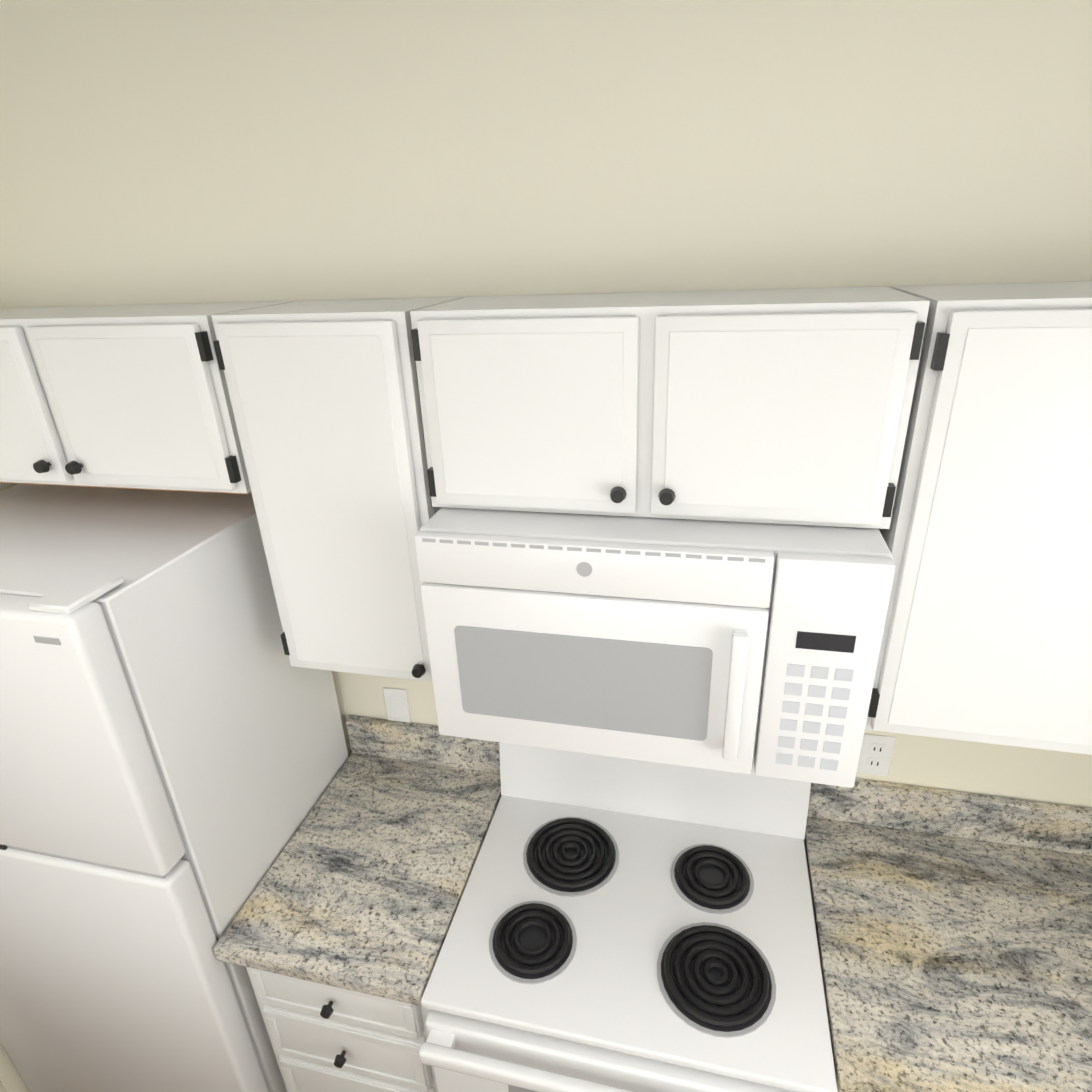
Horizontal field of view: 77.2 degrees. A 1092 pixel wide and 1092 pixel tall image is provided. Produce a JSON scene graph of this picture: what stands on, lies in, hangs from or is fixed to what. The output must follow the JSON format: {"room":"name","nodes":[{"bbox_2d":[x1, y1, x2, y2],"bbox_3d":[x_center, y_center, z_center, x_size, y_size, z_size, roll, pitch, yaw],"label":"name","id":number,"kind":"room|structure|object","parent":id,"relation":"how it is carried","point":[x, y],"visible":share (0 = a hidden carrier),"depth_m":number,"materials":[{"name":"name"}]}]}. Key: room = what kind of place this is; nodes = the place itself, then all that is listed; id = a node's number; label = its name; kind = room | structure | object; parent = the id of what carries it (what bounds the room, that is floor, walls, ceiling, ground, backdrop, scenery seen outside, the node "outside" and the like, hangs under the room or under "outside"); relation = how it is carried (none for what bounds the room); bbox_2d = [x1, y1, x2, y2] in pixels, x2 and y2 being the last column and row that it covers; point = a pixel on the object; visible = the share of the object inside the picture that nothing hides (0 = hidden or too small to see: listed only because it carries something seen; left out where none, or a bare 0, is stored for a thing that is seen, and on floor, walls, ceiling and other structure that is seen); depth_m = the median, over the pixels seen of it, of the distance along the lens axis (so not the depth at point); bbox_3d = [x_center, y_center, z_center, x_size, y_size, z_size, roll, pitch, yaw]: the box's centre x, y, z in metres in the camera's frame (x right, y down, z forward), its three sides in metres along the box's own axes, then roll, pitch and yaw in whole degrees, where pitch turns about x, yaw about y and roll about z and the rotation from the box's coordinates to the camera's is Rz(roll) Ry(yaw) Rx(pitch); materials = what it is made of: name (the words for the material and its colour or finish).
{"room":"kitchen","nodes":[
{"label":"kitchen","id":0,"kind":"room"},
{"bbox_2d":[0,483,18,490],"bbox_3d":[-1.464,0.242,1.751,0.130,2.740,0.570,3,25,13],"label":"wall","id":1,"kind":"structure","parent":0,"point":[3,486],"depth_m":1.74,"materials":[{"name":"beige paint"}]},
{"bbox_2d":[0,1041,29,1091],"bbox_3d":[-1.867,0.367,1.511,0.790,2.740,0.120,3,25,13],"label":"wall","id":2,"kind":"structure","parent":0,"point":[11,1080],"depth_m":1.84,"materials":[{"name":"beige paint"}]},
{"bbox_2d":[0,0,1091,807],"bbox_3d":[-0.267,0.170,1.798,3.750,2.740,0.120,3,25,13],"label":"wall","id":3,"kind":"structure","parent":0,"point":[216,150],"depth_m":1.26,"materials":[{"name":"beige paint"}]},
{"bbox_2d":[0,301,296,493],"bbox_3d":[-0.957,-0.329,1.484,0.800,0.339,0.345,3,25,13],"label":"upper cabinet","id":4,"kind":"object","parent":3,"relation":"attached to","point":[125,396],"visible":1,"depth_m":1.32,"materials":[{"name":"white wood"}]},
{"bbox_2d":[211,297,464,681],"bbox_3d":[-0.371,-0.111,1.432,0.370,0.740,0.345,3,25,13],"label":"upper cabinet","id":5,"kind":"object","parent":3,"relation":"attached to","point":[324,395],"visible":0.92,"depth_m":1.26,"materials":[{"name":"white wood"}]},
{"bbox_2d":[383,687,410,722],"bbox_3d":[-0.412,0.443,1.888,0.070,0.116,0.007,3,25,13],"label":"light switch","id":6,"kind":"object","parent":3,"relation":"attached to","point":[396,700],"depth_m":1.88,"materials":[{"name":"white plastic"}]},
{"bbox_2d":[410,286,929,528],"bbox_3d":[0.191,-0.258,1.220,0.780,0.344,0.345,3,25,13],"label":"upper cabinet","id":7,"kind":"object","parent":3,"relation":"attached to","point":[784,406],"visible":1,"depth_m":1.08,"materials":[{"name":"white wood"}]},
{"bbox_2d":[415,507,894,787],"bbox_3d":[0.194,0.121,1.331,0.756,0.432,0.452,3,25,13],"label":"over-the-range microwave","id":8,"kind":"object","parent":7,"relation":"attached to","point":[736,647],"visible":0.98,"depth_m":1.14,"materials":[{"name":"white plastic"}]},
{"bbox_2d":[857,734,895,775],"bbox_3d":[0.774,0.492,1.603,0.070,0.116,0.008,3,25,13],"label":"outlet","id":9,"kind":"object","parent":3,"relation":"attached to","point":[876,754],"depth_m":1.60,"materials":[{"name":"white plastic"}]},
{"bbox_2d":[865,281,1091,754],"bbox_3d":[1.035,-0.026,1.107,0.921,0.740,0.345,3,25,13],"label":"upper cabinet","id":10,"kind":"object","parent":3,"relation":"attached to","point":[987,630],"visible":0.94,"depth_m":1.04,"materials":[{"name":"white wood"}]},
{"bbox_3d":[-1.398,2.263,0.654,5.430,0.060,7.820,3,25,13],"label":"floor","id":11,"kind":"structure","parent":0,"visible":0},
{"bbox_2d":[0,484,348,1091],"bbox_3d":[-1.010,0.749,1.790,0.760,1.749,0.644,3,25,13],"label":"fridge","id":12,"kind":"object","parent":11,"relation":"on","point":[174,757],"visible":0.9,"depth_m":1.42,"materials":[{"name":"white"}]},
{"bbox_2d":[246,967,436,1091],"bbox_3d":[-0.374,1.170,1.851,0.446,0.880,0.642,3,25,13],"label":"base cabinet","id":13,"kind":"object","parent":11,"relation":"on","point":[325,1038],"visible":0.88,"depth_m":1.50,"materials":[{"name":"white wood"}]},
{"bbox_2d":[214,715,501,1005],"bbox_3d":[-0.402,0.693,1.645,0.467,0.160,0.633,3,25,13],"label":"countertop","id":14,"kind":"structure","parent":13,"relation":"on","point":[361,886],"depth_m":1.60,"materials":[{"name":"stone"}]},
{"bbox_2d":[419,742,837,1091],"bbox_3d":[0.203,1.079,1.620,0.758,1.190,0.692,3,25,13],"label":"electric range","id":15,"kind":"object","parent":11,"relation":"on","point":[623,925],"visible":0.92,"depth_m":1.41,"materials":[{"name":"white metal"}]},
{"bbox_3d":[0.936,1.689,0.563,0.673,0.880,2.742,3,25,13],"label":"base cabinet","id":16,"kind":"object","parent":11,"relation":"on","visible":0},
{"bbox_2d":[804,779,1091,1091],"bbox_3d":[0.784,1.209,0.377,0.940,0.160,2.753,3,25,13],"label":"countertop","id":17,"kind":"structure","parent":16,"relation":"on","point":[954,932],"depth_m":1.39,"materials":[{"name":"stone"}]}
]}

